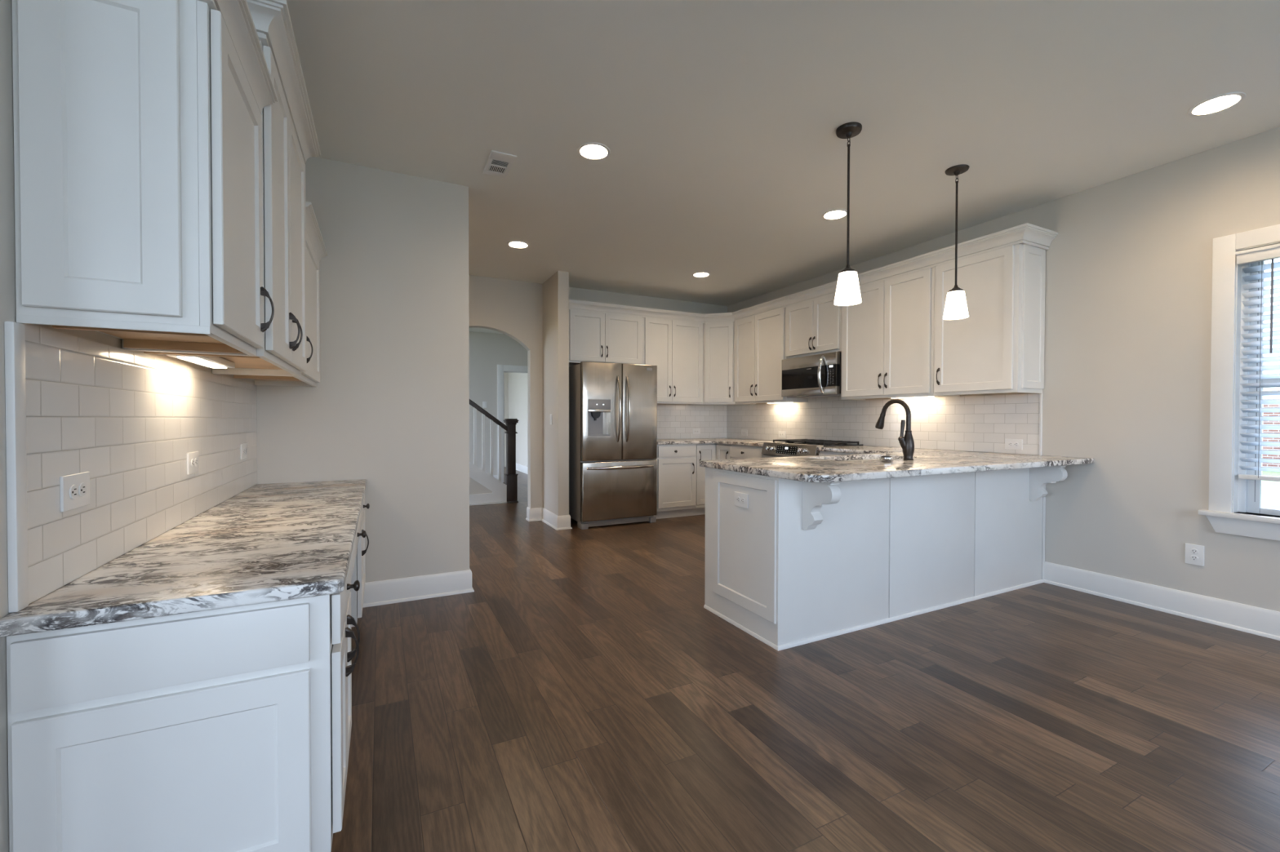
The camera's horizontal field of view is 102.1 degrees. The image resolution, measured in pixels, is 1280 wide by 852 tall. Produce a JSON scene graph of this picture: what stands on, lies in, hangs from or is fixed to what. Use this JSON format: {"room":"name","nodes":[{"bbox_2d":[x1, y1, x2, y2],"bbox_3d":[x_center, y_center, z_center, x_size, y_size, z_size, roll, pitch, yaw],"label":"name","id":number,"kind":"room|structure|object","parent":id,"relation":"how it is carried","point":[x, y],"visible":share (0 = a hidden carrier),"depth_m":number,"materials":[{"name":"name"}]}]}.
{"room":"kitchen","nodes":[
{"label":"kitchen","id":0,"kind":"room"},
{"bbox_2d":[0,0,254,851],"bbox_3d":[-1.779,-0.226,1.941,0.140,2.752,2.511,0,1,-27],"label":"wall","id":1,"kind":"structure","parent":0,"point":[7,233],"depth_m":1.00,"materials":[{"name":"beige paint"}]},
{"bbox_2d":[4,321,28,613],"bbox_3d":[-1.228,0.080,1.019,0.014,0.566,0.036,0,1,-27],"label":"trim","id":2,"kind":"structure","parent":1,"relation":"attached to","point":[14,332],"depth_m":1.01,"materials":[{"name":"white paint"}]},
{"bbox_2d":[20,323,257,604],"bbox_3d":[-1.730,0.064,2.015,0.006,0.570,2.188,0,1,-27],"label":"tile backsplash","id":3,"kind":"structure","parent":1,"relation":"attached to","point":[131,420],"depth_m":1.41,"materials":[{"name":"white tile"}]},
{"bbox_2d":[59,471,89,511],"bbox_3d":[-1.316,0.152,1.208,0.009,0.080,0.120,0,1,-27],"label":"power outlet","id":4,"kind":"object","parent":3,"relation":"attached to","point":[74,489],"visible":1,"depth_m":1.20,"materials":[{"name":"white plastic"}]},
{"bbox_2d":[69,484,78,498],"bbox_3d":[-1.305,0.152,1.192,0.002,0.033,0.033,0,1,-27],"label":"socket","id":5,"kind":"object","parent":4,"relation":"attached to","point":[73,489],"depth_m":1.19,"materials":[{"name":"white plastic"}]},
{"bbox_2d":[78,483,86,497],"bbox_3d":[-1.323,0.151,1.227,0.002,0.033,0.033,0,1,-27],"label":"socket","id":6,"kind":"object","parent":4,"relation":"attached to","point":[82,486],"depth_m":1.22,"materials":[{"name":"white plastic"}]},
{"bbox_2d":[186,451,199,475],"bbox_3d":[-1.695,0.139,1.963,0.009,0.080,0.120,0,1,-27],"label":"power outlet","id":7,"kind":"object","parent":3,"relation":"attached to","point":[193,463],"visible":1,"depth_m":1.95,"materials":[{"name":"white plastic"}]},
{"bbox_2d":[191,458,194,467],"bbox_3d":[-1.684,0.140,1.947,0.002,0.033,0.033,0,1,-27],"label":"socket","id":8,"kind":"object","parent":7,"relation":"attached to","point":[192,460],"depth_m":1.94,"materials":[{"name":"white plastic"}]},
{"bbox_2d":[194,457,197,466],"bbox_3d":[-1.702,0.139,1.982,0.002,0.033,0.033,0,1,-27],"label":"socket","id":9,"kind":"object","parent":7,"relation":"attached to","point":[195,459],"depth_m":1.98,"materials":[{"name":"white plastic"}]},
{"bbox_2d":[240,443,247,459],"bbox_3d":[-2.062,0.131,2.693,0.009,0.080,0.120,0,1,-27],"label":"power outlet","id":10,"kind":"object","parent":3,"relation":"attached to","point":[243,447],"visible":1,"depth_m":2.68,"materials":[{"name":"white plastic"}]},
{"bbox_2d":[12,0,277,355],"bbox_3d":[-1.172,-0.614,1.295,0.364,0.811,0.546,0,1,-27],"label":"upper cabinet","id":11,"kind":"object","parent":1,"relation":"attached to","point":[138,123],"visible":1,"depth_m":1.10,"materials":[{"name":"white paint"}]},
{"bbox_2d":[127,0,320,377],"bbox_3d":[-1.474,-0.758,1.932,0.398,1.073,1.014,0,1,-27],"label":"upper cabinet","id":12,"kind":"object","parent":1,"relation":"attached to","point":[289,135],"visible":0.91,"depth_m":1.85,"materials":[{"name":"white paint"}]},
{"bbox_2d":[165,354,235,368],"bbox_3d":[-1.538,-0.233,1.826,0.090,0.025,0.420,0,1,-27],"label":"strip light","id":13,"kind":"object","parent":12,"relation":"attached to","point":[206,362],"visible":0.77,"depth_m":1.80,"materials":[{"name":"white plastic"}]},
{"bbox_2d":[214,201,327,386],"bbox_3d":[-1.871,-0.635,2.688,0.364,0.807,0.838,0,1,-27],"label":"upper cabinet","id":14,"kind":"object","parent":1,"relation":"attached to","point":[316,250],"visible":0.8,"depth_m":2.78,"materials":[{"name":"white paint"}]},
{"bbox_2d":[256,156,469,582],"bbox_3d":[-1.721,-0.243,3.308,1.188,2.752,0.120,0,1,-27],"label":"wall","id":15,"kind":"structure","parent":0,"point":[388,408],"depth_m":3.30,"materials":[{"name":"beige paint"}]},
{"bbox_2d":[362,568,474,608],"bbox_3d":[-1.466,1.058,3.439,0.678,0.148,0.146,0,1,-27],"label":"baseboard","id":16,"kind":"structure","parent":15,"relation":"attached to","point":[435,585],"depth_m":3.38,"materials":[{"name":"white paint"}]},
{"bbox_2d":[468,331,527,475],"bbox_3d":[-3.161,-0.323,9.330,4.720,2.752,0.120,0,1,-27],"label":"wall","id":17,"kind":"structure","parent":0,"point":[487,351],"depth_m":9.45,"materials":[{"name":"beige paint"}]},
{"bbox_2d":[482,401,486,408],"bbox_3d":[-2.829,-0.388,9.424,0.072,0.116,0.009,0,1,-27],"label":"light switch","id":18,"kind":"object","parent":17,"relation":"attached to","point":[484,403],"visible":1,"depth_m":9.42,"materials":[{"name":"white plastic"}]},
{"bbox_2d":[497,364,527,482],"bbox_3d":[-2.212,-0.042,9.799,0.985,2.180,0.140,0,1,-27],"label":"door frame","id":19,"kind":"structure","parent":17,"relation":"in","point":[501,369],"depth_m":9.55,"materials":[{"name":"white paint"}]},
{"bbox_2d":[504,372,508,466],"bbox_3d":[-4.315,-0.364,12.331,2.550,2.752,0.120,0,1,-27],"label":"wall","id":20,"kind":"structure","parent":0,"point":[506,374],"depth_m":12.77,"materials":[{"name":"beige paint"}]},
{"bbox_2d":[508,373,528,466],"bbox_3d":[-2.579,-0.352,11.580,0.120,2.752,3.380,0,1,-27],"label":"wall","id":21,"kind":"structure","parent":0,"point":[517,382],"depth_m":11.76,"materials":[{"name":"beige paint"}]},
{"bbox_2d":[515,463,528,474],"bbox_3d":[-2.579,0.953,11.430,0.026,0.148,3.080,0,1,-27],"label":"baseboard","id":22,"kind":"structure","parent":21,"relation":"attached to","point":[520,468],"depth_m":11.53,"materials":[{"name":"white paint"}]},
{"bbox_2d":[542,271,568,515],"bbox_3d":[-0.950,-0.274,5.790,0.120,2.752,0.593,0,1,-27],"label":"wall","id":23,"kind":"structure","parent":0,"point":[555,291],"depth_m":5.56,"materials":[{"name":"beige paint"}]},
{"bbox_2d":[525,506,572,530],"bbox_3d":[-1.041,1.027,5.813,0.190,0.148,0.793,-1,1,-40],"label":"baseboard","id":24,"kind":"structure","parent":23,"relation":"attached to","point":[557,522],"depth_m":5.76,"materials":[{"name":"white paint"}]},
{"bbox_2d":[550,413,552,424],"bbox_3d":[-0.983,-0.073,5.714,0.009,0.116,0.072,0,1,-27],"label":"light switch","id":25,"kind":"object","parent":23,"relation":"attached to","point":[551,415],"visible":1,"depth_m":5.70,"materials":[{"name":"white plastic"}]},
{"bbox_2d":[468,275,727,508],"bbox_3d":[-1.149,-0.278,6.088,5.225,2.752,0.120,0,1,-27],"label":"wall","id":26,"kind":"structure","parent":0,"point":[513,308],"depth_m":5.98,"materials":[{"name":"beige paint"}]},
{"bbox_2d":[568,310,643,364],"bbox_3d":[-0.483,-1.019,6.132,1.025,0.597,0.378,0,1,-27],"label":"upper cabinet","id":27,"kind":"object","parent":26,"relation":"attached to","point":[595,337],"visible":0.88,"depth_m":6.00,"materials":[{"name":"white paint"}]},
{"bbox_2d":[642,317,703,404],"bbox_3d":[0.363,-0.800,6.560,0.870,1.043,0.378,0,1,-27],"label":"upper cabinet","id":28,"kind":"object","parent":26,"relation":"attached to","point":[676,348],"visible":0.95,"depth_m":6.43,"materials":[{"name":"white paint"}]},
{"bbox_2d":[657,404,726,439],"bbox_3d":[0.536,-0.056,6.865,1.516,0.450,0.006,0,1,-27],"label":"tile backsplash","id":29,"kind":"structure","parent":26,"relation":"attached to","point":[673,421],"depth_m":6.93,"materials":[{"name":"white tile"}]},
{"bbox_2d":[692,428,700,434],"bbox_3d":[0.760,0.073,6.970,0.120,0.080,0.009,0,1,-27],"label":"power outlet","id":30,"kind":"object","parent":29,"relation":"attached to","point":[695,431],"visible":1,"depth_m":6.97,"materials":[{"name":"white plastic"}]},
{"bbox_2d":[702,321,752,405],"bbox_3d":[1.077,-0.802,6.790,0.607,1.043,0.607,0,1,-27],"label":"upper cabinet","id":31,"kind":"object","parent":26,"relation":"attached to","point":[718,360],"visible":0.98,"depth_m":6.56,"materials":[{"name":"white paint"}]},
{"bbox_2d":[261,0,1279,333],"bbox_3d":[-2.335,-1.736,4.544,8.997,0.200,16.140,0,1,-27],"label":"ceiling","id":32,"kind":"structure","parent":0,"point":[718,121],"depth_m":2.60,"materials":[{"name":"paint"}]},
{"bbox_2d":[482,150,516,177],"bbox_3d":[-0.870,-1.613,3.195,0.146,0.007,0.308,0,1,-27],"label":"ceiling vent","id":33,"kind":"object","parent":32,"relation":"in","point":[499,164],"visible":1,"depth_m":3.18,"materials":[{"name":"white plastic"}]},
{"bbox_2d":[506,240,528,248],"bbox_3d":[-1.098,-1.633,4.659,0.196,0.006,0.196,0,1,-27],"label":"recessed light","id":34,"kind":"object","parent":32,"relation":"in","point":[515,244],"visible":1,"depth_m":4.64,"materials":[{"name":"white"}]},
{"bbox_2d":[577,142,610,159],"bbox_3d":[-0.271,-1.611,3.038,0.196,0.006,0.196,0,1,-27],"label":"recessed light","id":35,"kind":"object","parent":32,"relation":"in","point":[590,151],"visible":1,"depth_m":3.03,"materials":[{"name":"white plastic"}]},
{"bbox_2d":[692,271,710,277],"bbox_3d":[0.665,-1.643,5.615,0.196,0.006,0.196,0,1,-27],"label":"recessed light","id":36,"kind":"object","parent":32,"relation":"in","point":[700,274],"visible":1,"depth_m":5.60,"materials":[{"name":"white"}]},
{"bbox_2d":[821,208,847,219],"bbox_3d":[1.496,-1.620,3.967,0.196,0.006,0.196,0,1,-27],"label":"recessed light","id":37,"kind":"object","parent":32,"relation":"in","point":[833,214],"visible":0.94,"depth_m":3.96,"materials":[{"name":"white"}]},
{"bbox_2d":[834,122,862,306],"bbox_3d":[1.130,-1.139,2.806,0.140,0.940,0.140,0,1,-27],"label":"pendant light","id":38,"kind":"object","parent":32,"relation":"hanging from","point":[847,291],"visible":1,"depth_m":2.78,"materials":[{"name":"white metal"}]},
{"bbox_2d":[942,164,969,319],"bbox_3d":[1.993,-1.153,3.258,0.140,0.940,0.140,0,1,-27],"label":"pendant light","id":39,"kind":"object","parent":32,"relation":"hanging from","point":[956,307],"visible":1,"depth_m":3.24,"materials":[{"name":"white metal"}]},
{"bbox_2d":[1187,92,1246,116],"bbox_3d":[2.869,-1.600,2.576,0.196,0.006,0.196,0,1,-27],"label":"recessed light","id":40,"kind":"object","parent":32,"relation":"in","point":[1220,103],"visible":1,"depth_m":2.56,"materials":[{"name":"white"}]},
{"bbox_2d":[330,466,1279,851],"bbox_3d":[-2.340,1.175,4.582,8.997,0.120,16.140,0,1,-27],"label":"floor","id":41,"kind":"structure","parent":0,"point":[585,695],"depth_m":2.02,"materials":[{"name":"brown wood"}]},
{"bbox_2d":[6,557,359,851],"bbox_3d":[-1.071,0.776,1.359,0.590,0.765,0.534,0,1,-27],"label":"base cabinet","id":42,"kind":"object","parent":41,"relation":"on","point":[224,730],"visible":0.94,"depth_m":1.11,"materials":[{"name":"white paint"}]},
{"bbox_2d":[0,479,366,637],"bbox_3d":[-1.462,0.366,2.107,0.566,0.034,2.269,0,1,-27],"label":"countertop","id":43,"kind":"structure","parent":42,"relation":"on","point":[271,542],"depth_m":1.34,"materials":[{"name":"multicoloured stone"}]},
{"bbox_2d":[350,493,369,626],"bbox_3d":[-1.799,0.757,2.810,0.590,0.765,0.718,0,1,-27],"label":"base cabinet","id":44,"kind":"object","parent":41,"relation":"on","point":[359,571],"visible":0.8,"depth_m":2.62,"materials":[{"name":"white paint"}]},
{"bbox_2d":[351,512,366,580],"bbox_3d":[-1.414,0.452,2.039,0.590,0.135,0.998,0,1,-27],"label":"drawer","id":45,"kind":"object","parent":44,"relation":"attached to","point":[358,534],"visible":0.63,"depth_m":2.07,"materials":[{"name":"white paint"}]},
{"bbox_2d":[469,399,518,506],"bbox_3d":[-2.686,-0.172,6.913,2.090,2.514,0.180,0,1,-27],"label":"stair railing","id":46,"kind":"object","parent":41,"relation":"on","point":[484,488],"visible":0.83,"depth_m":7.21,"materials":[{"name":"brown wood"}]},
{"bbox_2d":[568,361,657,529],"bbox_3d":[-0.346,0.204,5.963,0.902,1.792,0.780,0,1,-27],"label":"refrigerator","id":47,"kind":"object","parent":41,"relation":"on","point":[613,406],"visible":0.99,"depth_m":5.67,"materials":[{"name":"grey metal"}]},
{"bbox_2d":[653,444,696,519],"bbox_3d":[0.314,0.654,6.391,0.548,0.884,0.655,0,1,-27],"label":"base cabinet","id":48,"kind":"object","parent":41,"relation":"on","point":[676,463],"visible":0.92,"depth_m":6.14,"materials":[{"name":"white paint"}]},
{"bbox_2d":[693,443,730,515],"bbox_3d":[1.012,0.652,6.604,0.888,0.884,0.900,0,1,-27],"label":"base cabinet","id":49,"kind":"object","parent":41,"relation":"on","point":[705,451],"visible":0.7,"depth_m":6.32,"materials":[{"name":"white paint"}]},
{"bbox_2d":[657,438,782,446],"bbox_3d":[0.905,0.198,6.207,1.447,0.033,1.518,0,1,-27],"label":"countertop","id":50,"kind":"structure","parent":49,"relation":"on","point":[699,441],"depth_m":6.21,"materials":[{"name":"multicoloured stone"}]},
{"bbox_2d":[729,444,763,459],"bbox_3d":[1.456,0.661,5.979,0.655,0.884,0.610,0,1,-27],"label":"drawer","id":51,"kind":"object","parent":41,"relation":"on","point":[736,451],"visible":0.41,"depth_m":5.85,"materials":[{"name":"white paint"}]},
{"bbox_2d":[761,439,863,457],"bbox_3d":[1.739,0.621,5.348,0.714,0.940,0.768,0,1,-27],"label":"range","id":52,"kind":"object","parent":41,"relation":"on","point":[788,447],"visible":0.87,"depth_m":5.20,"materials":[{"name":"silver metal"}]},
{"bbox_2d":[782,441,863,446],"bbox_3d":[1.816,0.193,5.381,0.537,0.027,0.768,0,1,-27],"label":"cooktop","id":53,"kind":"object","parent":52,"relation":"in","point":[822,443],"depth_m":5.11,"materials":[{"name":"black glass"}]},
{"bbox_2d":[818,451,852,455],"bbox_3d":[2.137,0.679,4.621,0.655,0.884,0.886,0,1,-27],"label":"base cabinet","id":54,"kind":"object","parent":41,"relation":"on","point":[821,453],"visible":0.02,"depth_m":4.75,"materials":[{"name":"white paint"}]},
{"bbox_2d":[703,458,1067,650],"bbox_3d":[1.715,0.695,3.407,2.516,0.884,0.866,0,1,-27],"label":"base cabinet","id":55,"kind":"object","parent":41,"relation":"on","point":[806,562],"visible":0.84,"depth_m":3.00,"materials":[{"name":"white paint"}]},
{"bbox_2d":[734,491,748,508],"bbox_3d":[0.565,0.414,2.894,0.009,0.080,0.120,0,1,-27],"label":"power outlet","id":56,"kind":"object","parent":55,"relation":"attached to","point":[741,500],"visible":1,"depth_m":2.89,"materials":[{"name":"white plastic"}]},
{"bbox_2d":[699,445,1094,482],"bbox_3d":[1.525,0.230,3.761,2.532,0.036,1.859,0,1,-27],"label":"countertop","id":57,"kind":"structure","parent":55,"relation":"on","point":[814,468],"depth_m":3.11,"materials":[{"name":"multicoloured stone"}]},
{"bbox_2d":[879,448,893,462],"bbox_3d":[1.527,0.181,3.202,0.086,0.075,0.086,0,1,-27],"label":"strainer","id":58,"kind":"object","parent":57,"relation":"on","point":[885,458],"visible":1,"depth_m":3.18,"materials":[{"name":"silver metal"}]},
{"bbox_2d":[879,457,893,462],"bbox_3d":[1.527,0.205,3.203,0.086,0.027,0.086,0,1,-27],"label":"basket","id":59,"kind":"object","parent":58,"relation":"on","point":[882,459],"depth_m":3.17,"materials":[{"name":"silver metal"}]},
{"bbox_2d":[875,399,914,460],"bbox_3d":[1.675,0.019,3.427,0.095,0.395,0.284,0,1,-27],"label":"kitchen faucet","id":60,"kind":"object","parent":57,"relation":"on","point":[906,442],"visible":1,"depth_m":3.33,"materials":[{"name":"black metal"}]},
{"bbox_2d":[727,126,1279,612],"bbox_3d":[3.226,-0.237,3.350,0.140,2.752,8.980,0,1,-27],"label":"wall","id":61,"kind":"structure","parent":0,"point":[1128,284],"depth_m":3.28,"materials":[{"name":"beige paint"}]},
{"bbox_2d":[734,307,807,404],"bbox_3d":[1.522,-0.793,6.159,0.378,1.043,0.913,0,1,-27],"label":"upper cabinet","id":62,"kind":"object","parent":61,"relation":"attached to","point":[760,340],"visible":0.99,"depth_m":6.04,"materials":[{"name":"white paint"}]},
{"bbox_2d":[786,293,841,359],"bbox_3d":[1.899,-1.018,5.407,0.378,0.573,0.760,0,1,-27],"label":"upper cabinet","id":63,"kind":"object","parent":61,"relation":"attached to","point":[813,327],"visible":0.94,"depth_m":5.29,"materials":[{"name":"white paint"}]},
{"bbox_2d":[781,351,841,398],"bbox_3d":[1.860,-0.515,5.392,0.445,0.412,0.757,0,1,-27],"label":"microwave","id":64,"kind":"object","parent":63,"relation":"attached to","point":[819,375],"visible":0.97,"depth_m":5.26,"materials":[{"name":"silver metal"}]},
{"bbox_2d":[726,393,1039,454],"bbox_3d":[2.069,-0.151,5.491,0.006,0.678,3.819,0,1,-27],"label":"tile backsplash","id":65,"kind":"structure","parent":61,"relation":"attached to","point":[982,424],"depth_m":4.68,"materials":[{"name":"white tile"}]},
{"bbox_2d":[741,429,746,435],"bbox_3d":[1.380,0.088,6.848,0.009,0.080,0.120,0,1,-27],"label":"power outlet","id":66,"kind":"object","parent":65,"relation":"attached to","point":[744,433],"visible":1,"depth_m":6.85,"materials":[{"name":"white plastic"}]},
{"bbox_2d":[778,431,785,438],"bbox_3d":[1.703,0.103,6.205,0.009,0.080,0.120,0,1,-27],"label":"power outlet","id":67,"kind":"object","parent":65,"relation":"attached to","point":[781,433],"visible":1,"depth_m":6.21,"materials":[{"name":"white plastic"}]},
{"bbox_2d":[1004,439,1022,449],"bbox_3d":[2.842,0.139,3.935,0.009,0.080,0.120,0,1,-27],"label":"power outlet","id":68,"kind":"object","parent":65,"relation":"attached to","point":[1010,444],"visible":1,"depth_m":3.93,"materials":[{"name":"white plastic"}]},
{"bbox_2d":[840,266,947,399],"bbox_3d":[2.280,-0.772,4.650,0.378,1.043,0.936,0,1,-27],"label":"upper cabinet","id":69,"kind":"object","parent":61,"relation":"attached to","point":[887,338],"visible":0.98,"depth_m":4.50,"materials":[{"name":"white paint"}]},
{"bbox_2d":[888,395,937,398],"bbox_3d":[2.415,-0.263,4.588,0.090,0.025,0.420,0,1,-27],"label":"strip light","id":70,"kind":"object","parent":69,"relation":"attached to","point":[924,396],"visible":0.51,"depth_m":4.53,"materials":[{"name":"white plastic"}]},
{"bbox_2d":[933,243,1045,396],"bbox_3d":[2.631,-0.763,3.949,0.378,1.043,0.630,0,1,-27],"label":"upper cabinet","id":71,"kind":"object","parent":61,"relation":"attached to","point":[999,348],"visible":1,"depth_m":3.75,"materials":[{"name":"white paint"}]},
{"bbox_2d":[568,222,1057,323],"bbox_3d":[1.421,-1.348,5.313,4.378,0.105,1.762,1,1,33],"label":"crown molding","id":72,"kind":"structure","parent":71,"relation":"attached to","point":[1029,234],"depth_m":4.64,"materials":[{"name":"white paint"}]},
{"bbox_2d":[1039,393,1042,455],"bbox_3d":[2.927,-0.003,3.777,0.013,0.472,0.016,0,1,-27],"label":"trim","id":73,"kind":"structure","parent":61,"relation":"attached to","point":[1040,394],"depth_m":3.77,"materials":[{"name":"white paint"}]},
{"bbox_2d":[1043,561,1279,640],"bbox_3d":[4.017,1.089,1.602,0.026,0.148,4.834,0,1,-27],"label":"baseboard","id":74,"kind":"structure","parent":61,"relation":"attached to","point":[1248,619],"depth_m":3.15,"materials":[{"name":"white paint"}]},
{"bbox_2d":[1185,543,1204,566],"bbox_3d":[3.289,0.763,3.068,0.009,0.120,0.080,0,1,-27],"label":"power outlet","id":75,"kind":"object","parent":61,"relation":"attached to","point":[1194,553],"visible":1,"depth_m":3.06,"materials":[{"name":"white plastic"}]},
{"bbox_2d":[1190,548,1198,554],"bbox_3d":[3.287,0.744,3.066,0.002,0.033,0.033,0,1,-27],"label":"socket","id":76,"kind":"object","parent":75,"relation":"attached to","point":[1193,551],"depth_m":3.07,"materials":[{"name":"white plastic"}]},
{"bbox_2d":[1190,555,1198,560],"bbox_3d":[3.287,0.783,3.067,0.002,0.033,0.033,0,1,-27],"label":"socket","id":77,"kind":"object","parent":75,"relation":"attached to","point":[1193,557],"depth_m":3.07,"materials":[{"name":"white plastic"}]},
{"bbox_2d":[1198,224,1279,541],"bbox_3d":[3.605,-0.229,2.540,0.190,1.694,1.153,0,1,-27],"label":"window","id":78,"kind":"structure","parent":61,"relation":"in","point":[1228,495],"depth_m":2.93,"materials":[{"name":"white paint"}]},
{"bbox_2d":[1235,243,1279,502],"bbox_3d":[3.570,-0.267,2.518,0.114,1.396,0.894,0,1,-27],"label":"window blind","id":79,"kind":"object","parent":78,"relation":"attached to","point":[1271,252],"visible":1,"depth_m":2.85,"materials":[{"name":"white paint"}]},
{"bbox_2d":[1261,471,1279,509],"bbox_3d":[6.693,1.497,8.974,100.000,0.150,90.000,0,1,-27],"label":"ground","id":80,"kind":"structure","parent":0,"point":[1270,489],"depth_m":10.93,"materials":[{"name":"white"}]},
{"bbox_2d":[1262,404,1279,467],"bbox_3d":[23.367,0.416,7.396,0.400,2.100,20.250,0,1,-27],"label":"brick wall","id":81,"kind":"structure","parent":80,"relation":"on","point":[1265,406],"depth_m":15.59,"materials":[{"name":"red"}]},
{"bbox_2d":[1263,310,1279,399],"bbox_3d":[23.379,-2.059,7.368,0.380,2.850,20.250,0,1,-27],"label":"wall","id":82,"kind":"structure","parent":81,"relation":"on","point":[1276,371],"depth_m":15.57,"materials":[{"name":"white paint"}]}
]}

